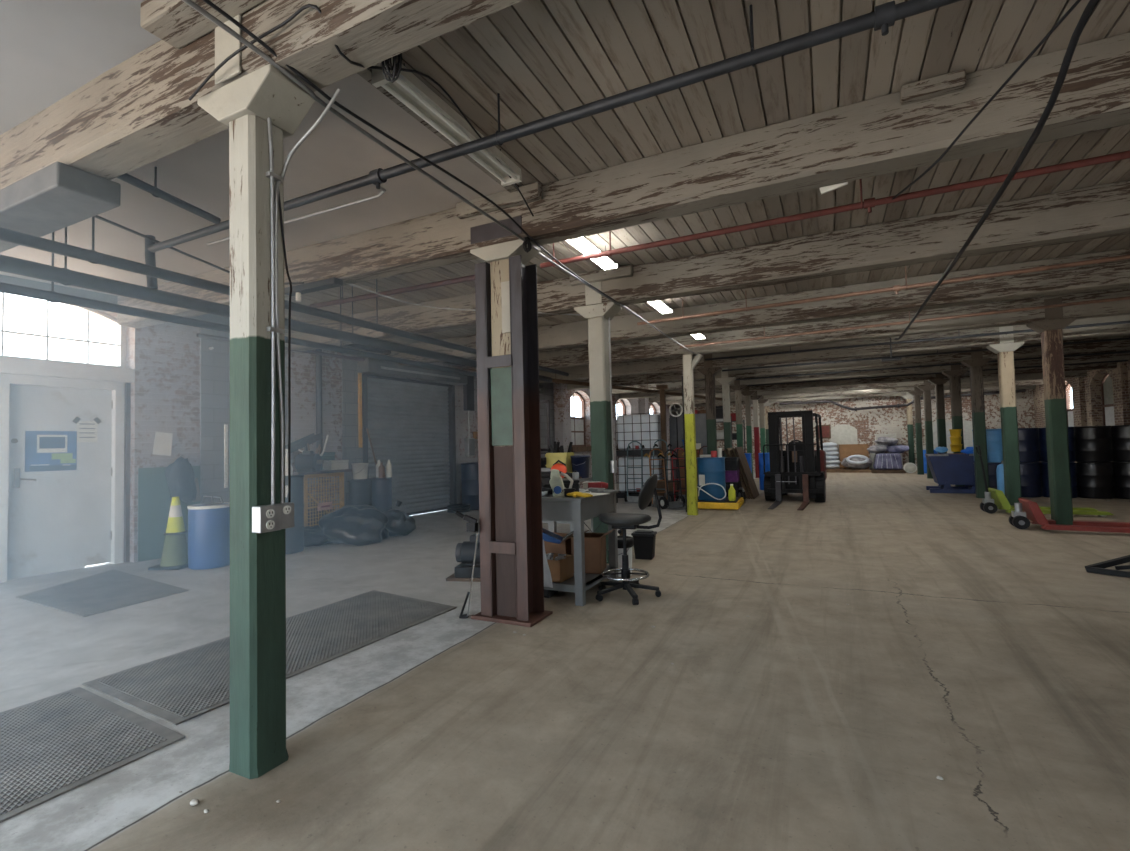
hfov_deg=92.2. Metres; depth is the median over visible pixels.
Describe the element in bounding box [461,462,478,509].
drum
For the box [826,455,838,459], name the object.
sack
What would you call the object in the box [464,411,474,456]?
box
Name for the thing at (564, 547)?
cardboard box
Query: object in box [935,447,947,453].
plastic bag
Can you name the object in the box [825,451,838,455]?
sack
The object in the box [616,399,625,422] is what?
window
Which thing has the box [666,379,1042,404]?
ceiling beam
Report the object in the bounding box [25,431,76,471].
poster
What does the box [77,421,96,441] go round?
notice
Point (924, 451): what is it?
drum
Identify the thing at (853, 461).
wrapped bundle
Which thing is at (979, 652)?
floor
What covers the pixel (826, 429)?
wall panel
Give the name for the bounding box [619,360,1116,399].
ceiling beam
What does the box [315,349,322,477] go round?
pipe
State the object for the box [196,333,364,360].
pipe
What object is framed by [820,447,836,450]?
sack
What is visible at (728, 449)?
plywood sheet
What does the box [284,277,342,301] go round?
ceiling lamp
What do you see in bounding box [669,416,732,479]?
storage shelf
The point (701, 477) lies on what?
label
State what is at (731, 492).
jug
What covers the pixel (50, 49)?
ceiling panel
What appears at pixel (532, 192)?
ceiling beam
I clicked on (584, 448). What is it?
trim
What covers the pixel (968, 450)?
plastic bag
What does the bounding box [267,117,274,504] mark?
conduit
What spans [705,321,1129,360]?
pipe
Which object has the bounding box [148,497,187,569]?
traffic cone
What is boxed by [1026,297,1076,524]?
column
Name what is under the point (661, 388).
timber post
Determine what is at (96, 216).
pipe
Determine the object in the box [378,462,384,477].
bottle
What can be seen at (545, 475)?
box
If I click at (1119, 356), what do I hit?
ceiling beam
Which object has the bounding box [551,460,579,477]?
leaf blower
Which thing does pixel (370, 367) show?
hood
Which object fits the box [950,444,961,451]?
bucket
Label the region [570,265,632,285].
board
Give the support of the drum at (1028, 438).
on the drum at (1030, 472)
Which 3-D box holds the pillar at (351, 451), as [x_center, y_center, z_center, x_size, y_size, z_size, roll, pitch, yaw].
[-3.820,0.250,9.771,0.030,3.100,0.410,-3,-2,30]
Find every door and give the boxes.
[0,374,124,582]
[357,356,466,515]
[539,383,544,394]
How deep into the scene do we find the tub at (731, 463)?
12.43 m
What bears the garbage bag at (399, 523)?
on the floor
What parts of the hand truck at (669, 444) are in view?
frame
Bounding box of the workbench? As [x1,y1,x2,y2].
[542,490,618,605]
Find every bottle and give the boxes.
[376,460,379,477]
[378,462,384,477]
[386,460,391,476]
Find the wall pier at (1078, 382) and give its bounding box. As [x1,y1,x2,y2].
[1073,377,1086,426]
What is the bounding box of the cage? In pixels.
[304,472,343,526]
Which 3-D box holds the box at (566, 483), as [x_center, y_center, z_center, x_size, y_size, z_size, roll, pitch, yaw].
[0.046,0.565,4.984,0.170,0.130,0.130,-1,-2,-3]
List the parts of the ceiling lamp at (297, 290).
bulb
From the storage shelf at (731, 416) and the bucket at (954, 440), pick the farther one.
the storage shelf at (731, 416)
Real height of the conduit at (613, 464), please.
1.950 m
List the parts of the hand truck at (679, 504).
frame, toe plate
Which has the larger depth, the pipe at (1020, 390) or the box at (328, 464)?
the pipe at (1020, 390)
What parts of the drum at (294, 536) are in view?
lid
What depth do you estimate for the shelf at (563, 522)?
7.68 m
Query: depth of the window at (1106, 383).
15.32 m
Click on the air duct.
(57, 196)
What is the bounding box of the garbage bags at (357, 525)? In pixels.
[318,505,388,545]
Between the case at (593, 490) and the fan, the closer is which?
the case at (593, 490)
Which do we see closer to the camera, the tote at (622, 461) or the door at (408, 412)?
the door at (408, 412)
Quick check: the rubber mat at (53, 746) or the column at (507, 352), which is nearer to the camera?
the rubber mat at (53, 746)
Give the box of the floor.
[0,471,1129,850]
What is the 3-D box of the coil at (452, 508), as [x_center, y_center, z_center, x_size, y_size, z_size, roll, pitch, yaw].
[-2.223,1.732,11.380,0.488,0.142,0.488,-2,-2,26]
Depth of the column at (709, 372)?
12.08 m
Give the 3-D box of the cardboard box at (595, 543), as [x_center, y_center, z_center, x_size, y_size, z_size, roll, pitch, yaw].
[0.233,1.181,5.168,0.472,0.382,0.280,-2,-2,14]
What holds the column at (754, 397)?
on the floor
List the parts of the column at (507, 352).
head plate, tie plate, green plate, tie plate, plate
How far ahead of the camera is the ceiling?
3.12 m
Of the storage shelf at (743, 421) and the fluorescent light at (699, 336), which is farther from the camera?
the storage shelf at (743, 421)
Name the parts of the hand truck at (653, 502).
frame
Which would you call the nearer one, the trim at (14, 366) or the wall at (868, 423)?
the trim at (14, 366)
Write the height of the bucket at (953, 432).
0.180 m
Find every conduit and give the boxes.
[182,0,697,355]
[207,184,385,245]
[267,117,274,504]
[274,89,340,502]
[608,317,616,472]
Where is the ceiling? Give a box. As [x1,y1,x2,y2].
[285,0,1129,358]
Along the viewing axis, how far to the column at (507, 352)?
4.32 m
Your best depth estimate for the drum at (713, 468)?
10.92 m
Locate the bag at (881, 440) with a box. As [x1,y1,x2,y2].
[874,437,898,444]
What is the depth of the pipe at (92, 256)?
4.19 m
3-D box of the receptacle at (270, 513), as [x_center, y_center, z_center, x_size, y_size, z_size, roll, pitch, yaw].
[-1.246,0.372,2.296,0.006,0.038,0.038,-2,-2,26]
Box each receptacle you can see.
[266,509,274,517]
[266,520,274,528]
[283,505,290,513]
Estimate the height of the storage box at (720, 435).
0.202 m
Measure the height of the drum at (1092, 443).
0.739 m
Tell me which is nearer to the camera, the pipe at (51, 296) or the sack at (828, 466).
the pipe at (51, 296)
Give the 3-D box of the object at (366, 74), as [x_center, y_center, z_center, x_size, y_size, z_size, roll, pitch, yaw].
[0.465,-1.768,5.928,0.070,0.044,17.000,-2,-2,26]
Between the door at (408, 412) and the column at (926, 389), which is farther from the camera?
the column at (926, 389)
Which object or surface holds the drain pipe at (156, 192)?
attached to the ceiling panel at (335, 152)
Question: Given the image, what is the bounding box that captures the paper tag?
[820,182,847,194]
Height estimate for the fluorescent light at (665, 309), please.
0.186 m
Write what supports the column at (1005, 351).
on the floor
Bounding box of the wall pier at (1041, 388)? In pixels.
[1039,384,1045,427]
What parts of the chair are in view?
leg, leg, seat plate, seat, leg, leg, backrest, post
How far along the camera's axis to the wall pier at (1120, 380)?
13.81 m
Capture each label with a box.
[285,486,287,497]
[699,475,704,485]
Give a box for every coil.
[381,53,401,82]
[447,504,470,512]
[523,237,531,252]
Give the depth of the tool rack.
10.12 m
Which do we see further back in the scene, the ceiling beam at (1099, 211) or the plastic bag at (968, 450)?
the plastic bag at (968, 450)
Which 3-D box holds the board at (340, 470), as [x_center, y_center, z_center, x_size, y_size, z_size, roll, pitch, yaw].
[-3.980,0.728,8.510,0.700,0.040,1.000,-2,-2,26]
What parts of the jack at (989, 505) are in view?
handle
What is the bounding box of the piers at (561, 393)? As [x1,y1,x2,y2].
[553,382,650,483]
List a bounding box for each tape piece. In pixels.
[72,416,79,423]
[93,417,101,423]
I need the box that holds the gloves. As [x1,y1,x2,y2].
[567,492,592,497]
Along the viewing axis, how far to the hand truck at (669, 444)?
12.50 m
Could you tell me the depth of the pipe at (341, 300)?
5.97 m
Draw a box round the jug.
[728,484,735,500]
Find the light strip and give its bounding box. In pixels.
[224,424,227,487]
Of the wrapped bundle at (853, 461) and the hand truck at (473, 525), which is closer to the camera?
the hand truck at (473, 525)
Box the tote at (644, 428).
[615,413,660,455]
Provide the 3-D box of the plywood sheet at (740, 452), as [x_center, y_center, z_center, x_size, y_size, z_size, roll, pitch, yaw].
[4.407,1.118,13.116,0.393,1.210,1.050,-2,-2,26]
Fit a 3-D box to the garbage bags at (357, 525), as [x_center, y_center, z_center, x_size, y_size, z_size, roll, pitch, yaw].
[-3.105,1.455,8.063,0.948,0.538,0.986,-1,-2,-3]
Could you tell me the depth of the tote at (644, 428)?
13.49 m
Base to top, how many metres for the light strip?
0.910 m
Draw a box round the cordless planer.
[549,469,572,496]
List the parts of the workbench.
leg, leg, leg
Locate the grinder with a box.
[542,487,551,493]
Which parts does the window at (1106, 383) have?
pane, pane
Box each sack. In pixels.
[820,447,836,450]
[823,442,836,446]
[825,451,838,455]
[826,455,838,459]
[826,460,839,463]
[826,464,839,468]
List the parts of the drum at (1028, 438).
lid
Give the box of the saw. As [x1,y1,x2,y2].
[541,468,550,470]
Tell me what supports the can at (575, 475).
on the workbench
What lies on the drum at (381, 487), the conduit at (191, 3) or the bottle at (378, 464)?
the bottle at (378, 464)
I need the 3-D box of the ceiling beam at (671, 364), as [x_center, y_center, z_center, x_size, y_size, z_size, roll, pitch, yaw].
[4.901,-1.520,11.406,14.750,0.345,0.261,-2,-2,26]
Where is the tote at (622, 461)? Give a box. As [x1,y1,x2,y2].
[616,455,661,497]
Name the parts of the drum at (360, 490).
lid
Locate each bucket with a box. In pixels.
[351,463,368,478]
[608,536,633,576]
[949,429,961,436]
[949,437,961,443]
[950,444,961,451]
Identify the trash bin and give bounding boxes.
[631,530,656,559]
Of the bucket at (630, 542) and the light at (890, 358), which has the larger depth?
the light at (890, 358)
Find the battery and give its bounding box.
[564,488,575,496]
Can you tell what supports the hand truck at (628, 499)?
on the floor
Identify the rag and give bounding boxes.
[543,540,552,587]
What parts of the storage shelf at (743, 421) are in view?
post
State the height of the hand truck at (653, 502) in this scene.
1.233 m
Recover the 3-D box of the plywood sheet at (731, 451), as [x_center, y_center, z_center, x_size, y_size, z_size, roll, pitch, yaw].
[4.309,1.156,13.163,0.410,1.142,1.050,-2,-2,26]
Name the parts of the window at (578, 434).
pane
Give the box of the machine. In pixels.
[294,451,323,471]
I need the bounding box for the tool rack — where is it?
[540,400,550,453]
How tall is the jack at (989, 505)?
1.172 m
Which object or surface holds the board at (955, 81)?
attached to the ceiling beam at (881, 135)
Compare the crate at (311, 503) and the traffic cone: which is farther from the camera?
the crate at (311, 503)
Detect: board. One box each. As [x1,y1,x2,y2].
[293,469,351,474]
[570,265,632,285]
[900,69,965,104]
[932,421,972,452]
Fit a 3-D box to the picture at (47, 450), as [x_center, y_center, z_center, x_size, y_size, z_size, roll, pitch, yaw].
[-6.039,0.215,6.400,0.003,0.210,0.270,-3,-2,30]
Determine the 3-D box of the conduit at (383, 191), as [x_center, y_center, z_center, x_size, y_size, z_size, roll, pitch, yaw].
[-2.124,-1.557,4.050,1.981,0.032,0.204,-2,-2,26]
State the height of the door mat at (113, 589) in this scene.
0.009 m
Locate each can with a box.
[572,471,578,479]
[711,450,716,456]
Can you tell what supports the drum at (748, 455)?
on the floor
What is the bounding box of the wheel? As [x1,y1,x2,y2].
[738,487,744,500]
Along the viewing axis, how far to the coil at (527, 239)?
4.18 m
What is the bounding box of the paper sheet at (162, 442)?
[153,432,172,455]
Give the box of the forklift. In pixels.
[763,410,826,509]
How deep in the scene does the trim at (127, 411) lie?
6.94 m
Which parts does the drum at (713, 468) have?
lid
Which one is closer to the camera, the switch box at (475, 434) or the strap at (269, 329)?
the strap at (269, 329)
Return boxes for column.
[197,14,315,778]
[470,216,552,626]
[574,281,621,563]
[682,354,702,514]
[697,354,721,454]
[715,368,735,456]
[730,377,746,447]
[741,386,755,474]
[750,391,762,477]
[758,396,767,452]
[764,400,772,452]
[901,392,914,463]
[908,387,923,474]
[917,380,934,478]
[928,374,949,452]
[942,361,967,485]
[960,347,990,497]
[986,326,1023,505]
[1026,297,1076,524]
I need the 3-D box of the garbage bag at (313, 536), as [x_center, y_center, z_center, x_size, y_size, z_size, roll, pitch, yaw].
[-3.610,1.595,7.916,0.780,0.272,0.630,-2,-2,9]
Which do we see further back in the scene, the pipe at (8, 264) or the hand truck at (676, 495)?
the hand truck at (676, 495)
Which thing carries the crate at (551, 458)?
on the board
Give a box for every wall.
[99,310,670,561]
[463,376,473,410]
[695,389,1034,470]
[1033,360,1129,461]
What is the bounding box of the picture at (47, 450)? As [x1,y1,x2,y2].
[37,435,66,452]
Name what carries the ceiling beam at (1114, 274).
attached to the ceiling
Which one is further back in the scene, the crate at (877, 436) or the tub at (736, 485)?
the crate at (877, 436)
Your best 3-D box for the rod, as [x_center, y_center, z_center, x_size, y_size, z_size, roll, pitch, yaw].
[-3.800,0.307,8.228,0.028,0.338,0.538,-2,-2,26]
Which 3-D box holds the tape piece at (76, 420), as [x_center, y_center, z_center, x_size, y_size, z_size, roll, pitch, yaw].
[-5.934,-0.066,6.600,0.004,0.090,0.084,-3,-2,30]
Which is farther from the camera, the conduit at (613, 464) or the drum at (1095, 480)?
the drum at (1095, 480)
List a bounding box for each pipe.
[0,216,568,375]
[0,227,551,382]
[0,232,542,387]
[95,215,303,284]
[116,167,220,223]
[148,0,961,251]
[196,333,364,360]
[309,275,474,307]
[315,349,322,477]
[462,368,721,400]
[540,150,1129,267]
[637,254,1129,324]
[680,296,1129,347]
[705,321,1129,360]
[722,337,1129,371]
[736,351,1129,379]
[747,360,1127,385]
[779,389,1025,410]
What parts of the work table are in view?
leg, leg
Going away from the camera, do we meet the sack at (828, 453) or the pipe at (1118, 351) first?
the pipe at (1118, 351)
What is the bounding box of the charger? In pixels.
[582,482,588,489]
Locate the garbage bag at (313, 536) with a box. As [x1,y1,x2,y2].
[304,525,332,546]
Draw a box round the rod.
[298,435,328,455]
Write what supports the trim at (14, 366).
attached to the wall at (164, 357)
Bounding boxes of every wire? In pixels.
[346,283,581,315]
[892,0,1080,198]
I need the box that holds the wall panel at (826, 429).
[818,425,830,438]
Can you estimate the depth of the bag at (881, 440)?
20.80 m
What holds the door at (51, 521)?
in the wall at (164, 357)
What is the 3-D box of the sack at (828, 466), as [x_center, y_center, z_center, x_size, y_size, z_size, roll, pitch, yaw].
[10.884,1.672,22.360,0.770,0.210,0.600,-2,-2,26]
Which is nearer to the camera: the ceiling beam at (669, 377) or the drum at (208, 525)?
the drum at (208, 525)
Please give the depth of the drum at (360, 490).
8.94 m
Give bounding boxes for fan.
[669,403,682,478]
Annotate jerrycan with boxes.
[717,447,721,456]
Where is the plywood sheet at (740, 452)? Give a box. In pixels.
[735,447,758,498]
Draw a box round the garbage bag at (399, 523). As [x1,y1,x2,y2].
[382,500,415,536]
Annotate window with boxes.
[0,292,125,367]
[571,392,585,446]
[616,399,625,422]
[1066,383,1073,426]
[1101,373,1114,425]
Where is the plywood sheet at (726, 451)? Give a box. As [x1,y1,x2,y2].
[724,449,746,498]
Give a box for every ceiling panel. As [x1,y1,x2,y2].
[0,0,160,134]
[0,73,505,295]
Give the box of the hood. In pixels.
[357,356,466,384]
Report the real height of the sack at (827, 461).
0.210 m
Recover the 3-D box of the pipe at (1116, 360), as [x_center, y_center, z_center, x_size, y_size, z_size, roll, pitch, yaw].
[9.888,-1.539,15.480,9.100,0.256,0.060,-2,-2,26]
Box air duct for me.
[0,162,120,252]
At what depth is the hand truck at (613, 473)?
12.32 m
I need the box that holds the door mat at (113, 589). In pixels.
[16,569,188,616]
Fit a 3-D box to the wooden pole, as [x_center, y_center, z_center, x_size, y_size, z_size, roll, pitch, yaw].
[-3.323,0.906,9.721,0.550,1.746,0.028,-2,-2,19]
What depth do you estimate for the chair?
4.75 m
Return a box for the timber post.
[656,385,668,479]
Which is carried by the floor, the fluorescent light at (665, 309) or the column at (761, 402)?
the column at (761, 402)
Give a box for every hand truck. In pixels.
[455,511,478,618]
[613,473,617,504]
[624,441,644,502]
[644,449,669,507]
[653,439,672,499]
[657,449,685,509]
[668,448,685,505]
[675,446,684,497]
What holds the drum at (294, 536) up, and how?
on the floor
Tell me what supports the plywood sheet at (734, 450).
on the floor
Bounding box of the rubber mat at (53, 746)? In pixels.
[0,687,184,822]
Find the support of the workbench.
on the floor
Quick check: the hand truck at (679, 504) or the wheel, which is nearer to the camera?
the hand truck at (679, 504)
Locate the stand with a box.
[1085,555,1129,577]
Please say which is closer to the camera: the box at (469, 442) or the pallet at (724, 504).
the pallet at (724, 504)
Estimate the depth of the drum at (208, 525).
6.38 m
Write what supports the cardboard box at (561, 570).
on the workbench
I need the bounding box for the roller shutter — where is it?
[367,378,449,512]
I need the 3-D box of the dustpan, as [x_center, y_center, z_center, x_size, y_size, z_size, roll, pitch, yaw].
[-0.112,0.942,5.117,0.476,0.314,0.180,-2,-2,9]
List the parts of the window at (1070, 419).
pane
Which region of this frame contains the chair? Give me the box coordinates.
[595,474,661,604]
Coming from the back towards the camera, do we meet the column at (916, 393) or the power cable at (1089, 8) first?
the column at (916, 393)
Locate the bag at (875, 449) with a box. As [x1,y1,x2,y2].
[867,445,886,453]
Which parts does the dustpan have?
handle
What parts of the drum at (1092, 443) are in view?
lid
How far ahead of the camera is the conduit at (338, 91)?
2.41 m
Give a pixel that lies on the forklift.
(799, 468)
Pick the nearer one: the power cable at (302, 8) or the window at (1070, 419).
the power cable at (302, 8)
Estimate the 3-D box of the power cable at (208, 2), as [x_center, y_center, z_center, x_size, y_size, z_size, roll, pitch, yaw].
[-0.759,-1.507,3.180,0.126,0.134,6.800,-2,-2,26]
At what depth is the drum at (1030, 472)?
11.57 m
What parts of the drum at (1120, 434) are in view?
lid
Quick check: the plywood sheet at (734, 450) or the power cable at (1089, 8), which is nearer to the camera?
the power cable at (1089, 8)
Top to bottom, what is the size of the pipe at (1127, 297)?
0.276 m
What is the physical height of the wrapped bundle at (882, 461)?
0.620 m
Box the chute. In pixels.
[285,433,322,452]
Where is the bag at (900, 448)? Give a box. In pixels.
[886,444,908,453]
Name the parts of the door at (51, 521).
lock plate, handle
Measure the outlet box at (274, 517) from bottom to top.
0.110 m
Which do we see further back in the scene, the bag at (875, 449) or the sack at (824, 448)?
the sack at (824, 448)
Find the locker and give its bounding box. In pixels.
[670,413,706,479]
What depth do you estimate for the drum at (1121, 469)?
10.95 m
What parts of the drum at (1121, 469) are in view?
lid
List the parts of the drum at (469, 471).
lid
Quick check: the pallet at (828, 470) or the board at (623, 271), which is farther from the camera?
the pallet at (828, 470)
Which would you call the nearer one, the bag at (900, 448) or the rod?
the rod
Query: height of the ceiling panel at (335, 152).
0.014 m
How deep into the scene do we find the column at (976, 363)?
11.71 m
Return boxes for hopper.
[925,453,975,493]
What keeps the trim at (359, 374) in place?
attached to the wall at (164, 357)
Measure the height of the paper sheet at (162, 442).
0.322 m
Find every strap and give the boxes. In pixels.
[266,171,283,181]
[267,327,283,333]
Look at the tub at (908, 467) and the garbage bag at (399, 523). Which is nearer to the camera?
the garbage bag at (399, 523)
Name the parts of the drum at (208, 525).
lid, bracket, plate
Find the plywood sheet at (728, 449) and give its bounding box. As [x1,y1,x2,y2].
[727,447,748,498]
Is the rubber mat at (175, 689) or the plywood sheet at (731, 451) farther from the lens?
the plywood sheet at (731, 451)
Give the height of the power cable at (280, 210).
1.426 m
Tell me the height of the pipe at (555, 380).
0.727 m
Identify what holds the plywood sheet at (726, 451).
on the floor
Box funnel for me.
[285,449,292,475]
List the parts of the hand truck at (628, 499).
toe plate, frame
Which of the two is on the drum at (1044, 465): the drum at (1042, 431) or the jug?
the drum at (1042, 431)
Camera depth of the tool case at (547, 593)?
4.83 m
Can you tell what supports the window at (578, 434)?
in the wall at (164, 357)
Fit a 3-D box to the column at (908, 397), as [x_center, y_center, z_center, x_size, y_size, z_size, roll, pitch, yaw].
[13.667,0.158,21.498,0.500,3.300,0.257,-2,-2,26]
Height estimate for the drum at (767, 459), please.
1.011 m
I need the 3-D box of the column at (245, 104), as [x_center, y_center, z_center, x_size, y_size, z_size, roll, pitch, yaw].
[-1.374,-0.179,2.410,0.500,3.300,0.252,-2,-2,26]
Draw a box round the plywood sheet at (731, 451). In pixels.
[730,450,750,498]
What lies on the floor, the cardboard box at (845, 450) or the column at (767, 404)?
the column at (767, 404)
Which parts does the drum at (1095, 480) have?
lid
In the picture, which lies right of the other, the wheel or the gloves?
the wheel
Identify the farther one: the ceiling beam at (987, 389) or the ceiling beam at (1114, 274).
the ceiling beam at (987, 389)
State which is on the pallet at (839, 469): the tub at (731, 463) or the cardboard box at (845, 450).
the cardboard box at (845, 450)
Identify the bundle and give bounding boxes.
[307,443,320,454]
[549,441,572,452]
[841,455,872,468]
[873,453,902,469]
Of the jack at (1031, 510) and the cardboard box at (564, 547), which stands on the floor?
the jack at (1031, 510)
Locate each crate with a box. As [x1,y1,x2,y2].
[308,503,328,526]
[545,452,573,472]
[656,480,680,495]
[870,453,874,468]
[875,434,896,445]
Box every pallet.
[698,497,743,509]
[826,468,841,471]
[838,468,875,472]
[870,469,905,472]
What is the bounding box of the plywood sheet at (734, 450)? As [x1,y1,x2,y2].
[733,449,752,498]
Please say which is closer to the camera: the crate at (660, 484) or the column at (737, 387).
the crate at (660, 484)
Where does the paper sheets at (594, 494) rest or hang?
on the workbench
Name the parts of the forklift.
lift chain, load backrest, data plate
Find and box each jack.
[975,446,1113,516]
[1009,498,1129,532]
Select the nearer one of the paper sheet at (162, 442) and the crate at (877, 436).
the paper sheet at (162, 442)
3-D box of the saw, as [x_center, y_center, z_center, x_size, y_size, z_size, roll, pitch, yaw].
[-0.518,0.602,8.098,0.800,0.390,0.360,-2,-2,14]
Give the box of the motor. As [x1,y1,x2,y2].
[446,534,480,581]
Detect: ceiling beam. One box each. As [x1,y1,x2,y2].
[0,0,522,189]
[117,32,1129,328]
[140,0,264,48]
[285,180,1129,351]
[385,248,1129,365]
[456,182,541,218]
[460,287,1129,375]
[539,314,1129,382]
[567,335,1129,389]
[572,349,1129,396]
[618,370,1086,403]
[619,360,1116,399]
[650,385,1035,408]
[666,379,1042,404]
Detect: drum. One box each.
[187,496,229,569]
[285,475,303,553]
[349,478,371,505]
[371,477,391,511]
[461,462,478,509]
[697,457,725,500]
[745,453,751,472]
[758,453,769,489]
[923,450,937,472]
[972,429,1002,462]
[974,463,1000,490]
[1018,428,1039,461]
[1020,462,1041,496]
[1038,427,1075,461]
[1040,462,1077,497]
[1074,426,1112,461]
[1076,462,1114,498]
[1111,425,1129,461]
[1113,462,1129,498]
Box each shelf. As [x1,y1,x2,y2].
[542,521,569,523]
[544,565,613,592]
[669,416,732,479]
[716,419,745,452]
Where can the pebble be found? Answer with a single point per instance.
(193, 802)
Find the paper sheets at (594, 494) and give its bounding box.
[583,492,609,495]
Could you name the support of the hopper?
on the floor
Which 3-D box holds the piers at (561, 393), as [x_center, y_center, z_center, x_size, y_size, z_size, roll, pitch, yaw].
[1.543,0.348,18.706,0.281,3.300,6.850,-3,-2,30]
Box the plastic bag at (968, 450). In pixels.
[961,447,973,453]
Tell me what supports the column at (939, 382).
on the floor
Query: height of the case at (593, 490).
0.040 m
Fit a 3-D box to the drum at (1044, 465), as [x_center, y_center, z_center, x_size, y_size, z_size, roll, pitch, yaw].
[10.498,1.149,11.554,0.583,0.739,0.583,-2,-2,26]
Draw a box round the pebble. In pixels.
[190,799,198,805]
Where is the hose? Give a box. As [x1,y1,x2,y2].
[698,483,725,499]
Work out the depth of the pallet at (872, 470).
20.58 m
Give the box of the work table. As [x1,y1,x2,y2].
[542,477,592,532]
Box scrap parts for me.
[546,553,565,559]
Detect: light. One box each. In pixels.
[372,58,521,186]
[566,237,617,270]
[648,300,672,313]
[692,334,704,339]
[881,338,901,361]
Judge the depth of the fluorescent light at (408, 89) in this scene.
3.05 m
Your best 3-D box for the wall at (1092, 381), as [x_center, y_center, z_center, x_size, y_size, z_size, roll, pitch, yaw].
[11.285,-0.347,7.113,0.380,3.370,28.600,-2,-2,26]
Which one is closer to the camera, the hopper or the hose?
the hose
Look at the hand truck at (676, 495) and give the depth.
12.60 m
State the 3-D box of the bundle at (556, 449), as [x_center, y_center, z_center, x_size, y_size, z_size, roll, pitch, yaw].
[-0.068,0.496,8.301,0.341,0.507,0.263,-2,-2,26]
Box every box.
[252,502,293,532]
[323,460,348,469]
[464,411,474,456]
[473,432,477,438]
[541,471,560,493]
[544,530,588,554]
[546,553,573,582]
[562,529,613,573]
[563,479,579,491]
[716,406,722,417]
[717,432,723,438]
[731,413,735,420]
[839,443,869,468]
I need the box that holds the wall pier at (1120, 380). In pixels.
[1112,362,1129,424]
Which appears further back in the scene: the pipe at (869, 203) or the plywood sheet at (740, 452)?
the plywood sheet at (740, 452)
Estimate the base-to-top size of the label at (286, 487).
0.160 m
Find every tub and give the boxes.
[570,455,589,477]
[725,457,739,470]
[725,470,739,481]
[726,481,740,496]
[903,463,916,472]
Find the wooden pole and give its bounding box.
[366,428,376,464]
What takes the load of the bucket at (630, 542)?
on the floor
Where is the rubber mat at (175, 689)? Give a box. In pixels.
[82,590,456,724]
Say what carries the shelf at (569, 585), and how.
attached to the workbench
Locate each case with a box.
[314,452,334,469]
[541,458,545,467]
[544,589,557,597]
[584,488,604,492]
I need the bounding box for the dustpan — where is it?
[543,528,572,543]
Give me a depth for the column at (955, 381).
13.67 m
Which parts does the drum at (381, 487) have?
lid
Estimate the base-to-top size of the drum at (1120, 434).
0.739 m
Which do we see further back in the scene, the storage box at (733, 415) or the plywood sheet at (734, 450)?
the storage box at (733, 415)
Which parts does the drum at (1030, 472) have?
lid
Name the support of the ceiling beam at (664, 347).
attached to the ceiling
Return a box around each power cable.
[188,4,533,215]
[202,0,623,305]
[279,191,291,502]
[895,0,1098,339]
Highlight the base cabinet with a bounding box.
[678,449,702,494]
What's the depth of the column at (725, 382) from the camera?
14.03 m
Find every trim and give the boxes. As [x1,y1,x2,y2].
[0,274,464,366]
[0,357,135,382]
[124,383,130,562]
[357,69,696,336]
[358,373,361,447]
[571,446,590,451]
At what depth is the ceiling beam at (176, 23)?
2.34 m
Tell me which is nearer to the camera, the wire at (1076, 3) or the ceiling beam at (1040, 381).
the wire at (1076, 3)
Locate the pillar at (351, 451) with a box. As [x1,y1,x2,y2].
[342,353,362,505]
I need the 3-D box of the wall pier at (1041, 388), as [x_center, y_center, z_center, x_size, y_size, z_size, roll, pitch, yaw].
[16.665,-0.012,18.836,0.120,3.300,0.440,-2,-2,26]
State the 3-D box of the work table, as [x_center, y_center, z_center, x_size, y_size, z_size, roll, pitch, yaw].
[-0.363,1.232,8.252,1.500,0.860,0.840,-2,-2,26]

